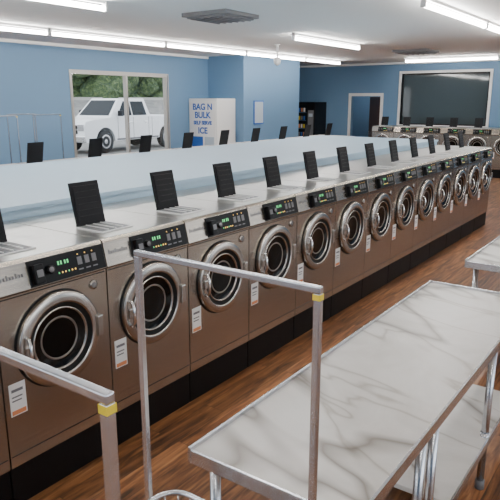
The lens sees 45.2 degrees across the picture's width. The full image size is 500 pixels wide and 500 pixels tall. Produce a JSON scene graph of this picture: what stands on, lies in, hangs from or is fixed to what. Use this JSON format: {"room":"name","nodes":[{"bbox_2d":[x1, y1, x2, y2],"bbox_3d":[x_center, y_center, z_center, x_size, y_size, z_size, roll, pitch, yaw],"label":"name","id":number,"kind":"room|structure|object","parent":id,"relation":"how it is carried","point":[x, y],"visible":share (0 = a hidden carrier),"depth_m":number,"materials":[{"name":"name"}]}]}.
{"room":"laundry","nodes":[
{"label":"laundry","id":0,"kind":"room"},
{"bbox_2d":[0,42,207,164],"bbox_3d":[-5.793,-1.932,9.643,0.150,3.100,16.250,10,17,34],"label":"wall","id":1,"kind":"structure","parent":0,"point":[33,78],"depth_m":12.02,"materials":[{"name":"blue paint"}]},
{"bbox_2d":[0,38,208,58],"bbox_3d":[-5.763,-3.379,9.165,0.030,0.060,16.100,10,17,34],"label":"trim","id":2,"kind":"structure","parent":1,"relation":"attached to","point":[1,39],"depth_m":12.56,"materials":[{"name":"white"}]},
{"bbox_2d":[70,71,168,156],"bbox_3d":[-2.871,-2.889,13.593,0.100,2.140,2.860,10,17,34],"label":"window","id":3,"kind":"structure","parent":1,"relation":"in","point":[125,80],"depth_m":13.67,"materials":[{"name":"silver metal"}]},
{"bbox_2d":[69,69,170,157],"bbox_3d":[-2.817,-2.880,13.556,0.012,2.200,2.920,10,17,34],"label":"trim","id":4,"kind":"structure","parent":1,"relation":"attached to","point":[69,69],"depth_m":12.80,"materials":[{"name":"silver metal"}]},
{"bbox_2d":[208,55,246,142],"bbox_3d":[-0.584,-3.429,15.631,1.150,3.100,0.150,10,17,34],"label":"wall","id":5,"kind":"structure","parent":0,"point":[227,75],"depth_m":15.30,"materials":[{"name":"blue paint"}]},
{"bbox_2d":[0,0,499,65],"bbox_3d":[1.522,-3.411,8.921,16.150,0.120,24.600,10,17,34],"label":"ceiling","id":6,"kind":"structure","parent":0,"point":[380,27],"depth_m":9.26,"materials":[{"name":"white paint"}]},
{"bbox_2d":[0,22,48,34],"bbox_3d":[-3.875,-3.123,8.256,0.062,0.116,2.560,10,17,34],"label":"ceiling light","id":7,"kind":"object","parent":6,"relation":"attached to","point":[45,32],"depth_m":8.93,"materials":[{"name":"white plastic"}]},
{"bbox_2d":[32,0,106,11],"bbox_3d":[-2.364,-2.509,5.802,0.062,0.116,2.500,10,17,34],"label":"ceiling light","id":8,"kind":"object","parent":6,"relation":"attached to","point":[103,8],"depth_m":6.53,"materials":[{"name":"white plastic"}]},
{"bbox_2d":[48,28,164,46],"bbox_3d":[-2.363,-3.636,10.308,0.062,0.116,2.560,10,17,34],"label":"ceiling light","id":9,"kind":"object","parent":6,"relation":"attached to","point":[50,30],"depth_m":10.13,"materials":[{"name":"white plastic"}]},
{"bbox_2d":[165,41,245,54],"bbox_3d":[-0.852,-4.150,12.360,0.062,0.116,2.560,10,17,34],"label":"ceiling light","id":10,"kind":"object","parent":6,"relation":"attached to","point":[166,42],"depth_m":12.20,"materials":[{"name":"white plastic"}]},
{"bbox_2d":[182,8,258,23],"bbox_3d":[-0.382,-3.033,7.821,0.720,0.080,0.720,10,17,34],"label":"ceiling vent","id":11,"kind":"object","parent":6,"relation":"attached to","point":[217,16],"depth_m":7.65,"materials":[{"name":"grey metal"}]},
{"bbox_2d":[246,50,305,60],"bbox_3d":[0.660,-4.663,14.413,0.062,0.116,2.560,10,17,34],"label":"ceiling light","id":12,"kind":"object","parent":6,"relation":"attached to","point":[251,54],"depth_m":14.26,"materials":[{"name":"white plastic"}]},
{"bbox_2d":[274,44,280,65],"bbox_3d":[0.549,-3.914,12.046,0.148,0.420,0.148,10,17,34],"label":"security camera","id":13,"kind":"object","parent":6,"relation":"attached to","point":[277,60],"visible":1,"depth_m":12.02,"materials":[{"name":"white plastic"}]},
{"bbox_2d":[306,56,340,64],"bbox_3d":[1.980,-5.111,16.204,0.062,0.116,1.900,10,17,34],"label":"ceiling light","id":14,"kind":"object","parent":6,"relation":"attached to","point":[338,62],"depth_m":16.16,"materials":[{"name":"white plastic"}]},
{"bbox_2d":[292,33,359,49],"bbox_3d":[1.444,-3.802,10.972,0.062,0.116,2.500,10,17,34],"label":"ceiling light","id":15,"kind":"object","parent":6,"relation":"attached to","point":[357,47],"depth_m":10.80,"materials":[{"name":"white plastic"}]},
{"bbox_2d":[392,48,439,54],"bbox_3d":[3.735,-4.451,13.493,0.800,0.080,0.800,10,17,34],"label":"ceiling vent","id":16,"kind":"object","parent":6,"relation":"attached to","point":[422,51],"depth_m":13.25,"materials":[{"name":"grey metal"}]},
{"bbox_2d":[405,54,499,62],"bbox_3d":[5.130,-4.908,15.392,2.400,0.116,0.062,10,17,34],"label":"ceiling light","id":17,"kind":"object","parent":6,"relation":"attached to","point":[456,58],"depth_m":15.32,"materials":[{"name":"white plastic"}]},
{"bbox_2d":[420,0,487,28],"bbox_3d":[2.571,-2.912,7.412,0.062,0.116,2.440,10,17,34],"label":"ceiling light","id":18,"kind":"object","parent":6,"relation":"attached to","point":[423,3],"depth_m":7.22,"materials":[{"name":"white plastic"}]},
{"bbox_2d":[485,20,499,33],"bbox_3d":[4.024,-3.406,9.385,0.062,0.116,2.440,10,17,34],"label":"ceiling light","id":19,"kind":"object","parent":6,"relation":"attached to","point":[491,28],"depth_m":8.66,"materials":[{"name":"white plastic"}]},
{"bbox_2d":[28,178,499,499],"bbox_3d":[1.522,-0.297,9.700,16.150,0.100,24.600,10,17,34],"label":"floor","id":20,"kind":"structure","parent":0,"point":[171,437],"depth_m":4.03,"materials":[{"name":"brown wood"}]},
{"bbox_2d":[0,375,11,499],"bbox_3d":[-1.715,0.580,2.820,0.991,1.537,0.670,10,17,34],"label":"washing machine","id":21,"kind":"object","parent":20,"relation":"on","point":[5,484],"visible":1,"depth_m":2.95,"materials":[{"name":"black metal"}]},
{"bbox_2d":[0,115,21,162],"bbox_3d":[-3.997,-1.186,9.362,0.768,1.788,0.600,10,17,34],"label":"cart","id":22,"kind":"object","parent":20,"relation":"on","point":[2,115],"visible":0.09,"depth_m":9.25,"materials":[{"name":"silver metal"}]},
{"bbox_2d":[0,142,43,165],"bbox_3d":[-2.621,-0.474,7.032,0.991,1.537,0.893,10,17,34],"label":"washing machine","id":23,"kind":"object","parent":20,"relation":"on","point":[34,149],"visible":0.13,"depth_m":7.03,"materials":[{"name":"black plastic"}]},
{"bbox_2d":[6,113,63,163],"bbox_3d":[-3.607,-1.402,10.225,0.768,1.788,0.600,8,16,29],"label":"cart","id":24,"kind":"object","parent":20,"relation":"on","point":[34,115],"visible":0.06,"depth_m":10.06,"materials":[{"name":"silver metal"}]},
{"bbox_2d":[0,210,112,499],"bbox_3d":[-1.321,0.446,3.355,0.991,1.537,0.670,10,17,34],"label":"washing machine","id":25,"kind":"object","parent":20,"relation":"on","point":[54,303],"visible":0.9,"depth_m":3.12,"materials":[{"name":"silver"}]},
{"bbox_2d":[43,138,102,161],"bbox_3d":[-2.098,-0.651,7.742,0.991,1.537,0.893,10,17,34],"label":"washing machine","id":26,"kind":"object","parent":20,"relation":"on","point":[95,145],"visible":0.09,"depth_m":7.73,"materials":[{"name":"black plastic"}]},
{"bbox_2d":[8,180,189,444],"bbox_3d":[-0.928,0.312,3.889,0.991,1.537,0.670,10,17,34],"label":"washing machine","id":27,"kind":"object","parent":20,"relation":"on","point":[120,233],"visible":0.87,"depth_m":3.65,"materials":[{"name":"silver"}]},
{"bbox_2d":[102,135,151,155],"bbox_3d":[-1.575,-0.829,8.453,0.991,1.537,0.893,10,17,34],"label":"washing machine","id":28,"kind":"object","parent":20,"relation":"on","point":[145,140],"visible":0.07,"depth_m":8.44,"materials":[{"name":"black plastic"}]},
{"bbox_2d":[0,249,323,499],"bbox_3d":[-0.260,0.882,1.464,0.600,1.608,0.768,10,17,34],"label":"cart","id":29,"kind":"object","parent":20,"relation":"on","point":[107,408],"visible":1,"depth_m":1.40,"materials":[{"name":"silver metal"}]},
{"bbox_2d":[150,132,193,151],"bbox_3d":[-1.051,-1.006,9.163,0.991,1.537,0.893,10,17,34],"label":"washing machine","id":30,"kind":"object","parent":20,"relation":"on","point":[188,137],"visible":0.09,"depth_m":9.15,"materials":[{"name":"black plastic"}]},
{"bbox_2d":[102,170,249,401],"bbox_3d":[-0.534,0.179,4.423,0.991,1.537,0.670,10,17,34],"label":"washing machine","id":31,"kind":"object","parent":20,"relation":"on","point":[217,233],"visible":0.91,"depth_m":4.19,"materials":[{"name":"silver"}]},
{"bbox_2d":[192,130,229,147],"bbox_3d":[-0.528,-1.184,9.873,0.991,1.537,0.893,10,17,34],"label":"washing machine","id":32,"kind":"object","parent":20,"relation":"on","point":[224,135],"visible":0.09,"depth_m":9.86,"materials":[{"name":"black"}]},
{"bbox_2d":[189,98,235,146],"bbox_3d":[-0.961,-2.836,15.421,0.900,2.050,0.775,10,17,34],"label":"vending machine","id":33,"kind":"object","parent":20,"relation":"on","point":[208,117],"visible":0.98,"depth_m":15.00,"materials":[{"name":"white plastic"}]},
{"bbox_2d":[0,135,437,221],"bbox_3d":[-0.417,-0.455,7.320,2.255,1.360,9.270,10,17,34],"label":"divider","id":34,"kind":"object","parent":20,"relation":"on","point":[27,190],"visible":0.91,"depth_m":6.00,"materials":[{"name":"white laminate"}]},
{"bbox_2d":[176,162,297,366],"bbox_3d":[-0.141,0.045,4.958,0.991,1.537,0.670,10,17,34],"label":"washing machine","id":35,"kind":"object","parent":20,"relation":"on","point":[272,216],"visible":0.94,"depth_m":4.73,"materials":[{"name":"silver"}]},
{"bbox_2d":[227,128,260,143],"bbox_3d":[-0.005,-1.362,10.584,0.991,1.537,0.893,10,17,34],"label":"washing machine","id":36,"kind":"object","parent":20,"relation":"on","point":[256,131],"visible":0.1,"depth_m":10.57,"materials":[{"name":"black"}]},
{"bbox_2d":[248,126,287,141],"bbox_3d":[0.519,-1.540,11.294,0.991,1.537,0.893,10,17,34],"label":"washing machine","id":37,"kind":"object","parent":20,"relation":"on","point":[283,130],"visible":0.04,"depth_m":11.29,"materials":[{"name":"black"}]},
{"bbox_2d":[214,156,336,339],"bbox_3d":[0.253,-0.088,5.492,0.991,1.537,0.670,10,17,34],"label":"washing machine","id":38,"kind":"object","parent":20,"relation":"on","point":[316,202],"visible":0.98,"depth_m":5.25,"materials":[{"name":"silver"}]},
{"bbox_2d":[285,125,310,138],"bbox_3d":[1.042,-1.717,12.005,0.991,1.537,0.893,10,17,34],"label":"washing machine","id":39,"kind":"object","parent":20,"relation":"on","point":[307,127],"visible":0.06,"depth_m":11.99,"materials":[{"name":"black plastic"}]},
{"bbox_2d":[255,151,368,316],"bbox_3d":[0.647,-0.222,6.026,0.991,1.537,0.670,10,17,34],"label":"washing machine","id":40,"kind":"object","parent":20,"relation":"on","point":[352,192],"visible":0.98,"depth_m":5.79,"materials":[{"name":"silver"}]},
{"bbox_2d":[298,102,326,136],"bbox_3d":[1.906,-3.811,19.526,0.840,1.950,0.775,10,17,34],"label":"vending machine","id":41,"kind":"object","parent":20,"relation":"on","point":[313,114],"visible":0.41,"depth_m":19.07,"materials":[{"name":"black plastic"}]},
{"bbox_2d":[301,123,354,136],"bbox_3d":[1.565,-1.895,12.715,0.991,1.537,0.893,10,17,34],"label":"washing machine","id":42,"kind":"object","parent":20,"relation":"on","point":[329,125],"visible":0.11,"depth_m":12.71,"materials":[{"name":"black"}]},
{"bbox_2d":[188,280,499,499],"bbox_3d":[0.712,0.902,2.818,0.603,0.912,2.308,10,17,34],"label":"folding table","id":43,"kind":"object","parent":20,"relation":"on","point":[401,407],"visible":0.95,"depth_m":2.36,"materials":[{"name":"stone"}]},
{"bbox_2d":[294,146,394,298],"bbox_3d":[1.040,-0.356,6.561,0.991,1.537,0.670,10,17,34],"label":"washing machine","id":44,"kind":"object","parent":20,"relation":"on","point":[381,183],"visible":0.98,"depth_m":6.32,"materials":[{"name":"silver"}]},
{"bbox_2d":[322,143,417,282],"bbox_3d":[1.434,-0.489,7.095,0.991,1.537,0.670,10,17,34],"label":"washing machine","id":45,"kind":"object","parent":20,"relation":"on","point":[404,202],"visible":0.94,"depth_m":6.86,"materials":[{"name":"silver"}]},
{"bbox_2d":[372,117,402,137],"bbox_3d":[4.106,-3.194,17.910,0.670,1.537,0.991,10,17,34],"label":"washing machine","id":46,"kind":"object","parent":20,"relation":"on","point":[384,130],"visible":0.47,"depth_m":17.53,"materials":[{"name":"silver metal"}]},
{"bbox_2d":[350,140,436,268],"bbox_3d":[1.827,-0.623,7.630,0.991,1.537,0.670,10,17,34],"label":"washing machine","id":47,"kind":"object","parent":20,"relation":"on","point":[426,169],"visible":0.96,"depth_m":7.39,"materials":[{"name":"silver"}]},
{"bbox_2d":[393,117,422,138],"bbox_3d":[4.657,-3.098,17.528,0.670,1.537,0.991,10,17,34],"label":"washing machine","id":48,"kind":"object","parent":20,"relation":"on","point":[406,131],"visible":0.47,"depth_m":17.18,"materials":[{"name":"silver metal"}]},
{"bbox_2d":[375,137,453,257],"bbox_3d":[2.221,-0.757,8.164,0.991,1.537,0.670,10,17,34],"label":"washing machine","id":49,"kind":"object","parent":20,"relation":"on","point":[444,164],"visible":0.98,"depth_m":7.93,"materials":[{"name":"silver"}]},
{"bbox_2d":[416,117,448,144],"bbox_3d":[5.208,-3.003,17.146,0.670,1.537,0.991,10,17,34],"label":"washing machine","id":50,"kind":"object","parent":20,"relation":"on","point":[429,129],"visible":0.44,"depth_m":16.79,"materials":[{"name":"silver metal"}]},
{"bbox_2d":[398,135,468,247],"bbox_3d":[2.615,-0.890,8.698,0.991,1.537,0.670,10,17,34],"label":"washing machine","id":51,"kind":"object","parent":20,"relation":"on","point":[460,160],"visible":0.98,"depth_m":8.46,"materials":[{"name":"silver"}]},
{"bbox_2d":[418,133,481,238],"bbox_3d":[3.008,-1.024,9.233,0.991,1.537,0.670,10,17,34],"label":"washing machine","id":52,"kind":"object","parent":20,"relation":"on","point":[474,156],"visible":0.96,"depth_m":8.99,"materials":[{"name":"silver metal"}]},
{"bbox_2d":[440,118,472,145],"bbox_3d":[5.759,-2.907,16.764,0.670,1.537,0.991,10,17,34],"label":"washing machine","id":53,"kind":"object","parent":20,"relation":"on","point":[452,129],"visible":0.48,"depth_m":16.41,"materials":[{"name":"silver metal"}]},
{"bbox_2d":[426,131,492,230],"bbox_3d":[3.402,-1.157,9.767,0.991,1.537,0.670,10,17,34],"label":"washing machine","id":54,"kind":"object","parent":20,"relation":"on","point":[486,175],"visible":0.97,"depth_m":9.52,"materials":[{"name":"silver metal"}]},
{"bbox_2d":[464,118,495,146],"bbox_3d":[6.310,-2.812,16.383,0.670,1.537,0.991,10,17,34],"label":"washing machine","id":55,"kind":"object","parent":20,"relation":"on","point":[478,136],"visible":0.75,"depth_m":16.03,"materials":[{"name":"silver metal"}]},
{"bbox_2d":[464,236,499,287],"bbox_3d":[2.446,0.326,5.121,0.603,0.912,2.308,10,17,34],"label":"folding table","id":56,"kind":"object","parent":20,"relation":"on","point":[487,258],"visible":0.39,"depth_m":4.35,"materials":[{"name":"stone"}]},
{"bbox_2d":[490,128,499,177],"bbox_3d":[6.861,-2.716,16.001,0.670,1.537,0.991,10,17,34],"label":"washing machine","id":57,"kind":"object","parent":20,"relation":"on","point":[495,136],"visible":0.93,"depth_m":15.81,"materials":[{"name":"silver"}]},
{"bbox_2d":[247,55,299,141],"bbox_3d":[0.608,-3.625,16.414,0.150,3.100,2.550,10,17,34],"label":"wall","id":58,"kind":"structure","parent":0,"point":[270,83],"depth_m":16.23,"materials":[{"name":"blue paint"}]},
{"bbox_2d":[254,101,263,123],"bbox_3d":[0.228,-3.606,15.717,0.024,0.600,0.440,10,17,34],"label":"framed poster","id":59,"kind":"object","parent":58,"relation":"attached to","point":[258,105],"visible":1,"depth_m":15.71,"materials":[{"name":"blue paper"}]},
{"bbox_2d":[352,96,379,136],"bbox_3d":[6.558,-4.487,19.861,7.000,3.100,0.150,10,17,34],"label":"wall","id":60,"kind":"structure","parent":0,"point":[361,106],"depth_m":21.57,"materials":[{"name":"blue paint"}]},
{"bbox_2d":[299,61,499,135],"bbox_3d":[6.918,-3.650,16.512,15.600,3.100,0.150,10,17,34],"label":"wall","id":61,"kind":"structure","parent":0,"point":[333,86],"depth_m":18.59,"materials":[{"name":"blue paint"}]},
{"bbox_2d":[347,93,383,135],"bbox_3d":[3.586,-3.774,18.820,1.160,2.220,0.030,10,17,34],"label":"trim","id":62,"kind":"structure","parent":61,"relation":"attached to","point":[381,95],"depth_m":18.63,"materials":[{"name":"white"}]},
{"bbox_2d":[368,97,379,136],"bbox_3d":[3.965,-3.805,19.152,0.085,2.100,0.900,-3,14,-12],"label":"door","id":63,"kind":"structure","parent":61,"relation":"in","point":[374,111],"depth_m":19.09,"materials":[{"name":"brown"}]},
{"bbox_2d":[300,58,499,67],"bbox_3d":[6.926,-5.096,16.030,15.450,0.060,0.030,10,17,34],"label":"trim","id":64,"kind":"structure","parent":61,"relation":"attached to","point":[390,63],"depth_m":17.89,"materials":[{"name":"white"}]},
{"bbox_2d":[399,71,490,125],"bbox_3d":[5.579,-4.348,17.304,2.530,1.470,0.100,10,17,34],"label":"window","id":65,"kind":"structure","parent":61,"relation":"in","point":[463,96],"depth_m":17.25,"materials":[{"name":"dark glass"},{"name":"white painted metal"}]},
{"bbox_2d":[397,69,493,126],"bbox_3d":[5.532,-4.332,17.241,2.670,1.610,0.040,10,17,34],"label":"trim","id":66,"kind":"structure","parent":61,"relation":"attached to","point":[462,70],"depth_m":17.01,"materials":[{"name":"white"}]},
{"label":"outside","id":67,"kind":"structure","parent":0,"visible":0},
{"bbox_2d":[74,100,164,156],"bbox_3d":[8.559,-1.883,12.229,67.600,2.250,70.000,10,17,34],"label":"ground","id":68,"kind":"structure","parent":67,"point":[153,106],"depth_m":31.04,"materials":[{"name":"concrete"}]},
{"bbox_2d":[72,74,162,97],"bbox_3d":[-17.433,-11.313,37.874,6.401,6.893,33.964,10,17,36],"label":"hedge","id":69,"kind":"object","parent":68,"relation":"on","point":[84,85],"visible":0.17,"depth_m":43.27,"materials":[{"name":"green plant"}]},
{"bbox_2d":[73,97,162,99],"bbox_3d":[-19.064,-6.890,31.324,0.300,2.200,70.000,10,17,34],"label":"wall","id":70,"kind":"structure","parent":68,"relation":"on","point":[75,98],"depth_m":43.96,"materials":[{"name":"grey concrete"}]},
{"bbox_2d":[75,98,164,152],"bbox_3d":[-5.781,-5.608,26.692,2.502,2.200,6.512,8,16,30],"label":"pickup truck","id":71,"kind":"object","parent":68,"relation":"on","point":[104,118],"visible":0.66,"depth_m":25.40,"materials":[{"name":"white paint"}]}
]}

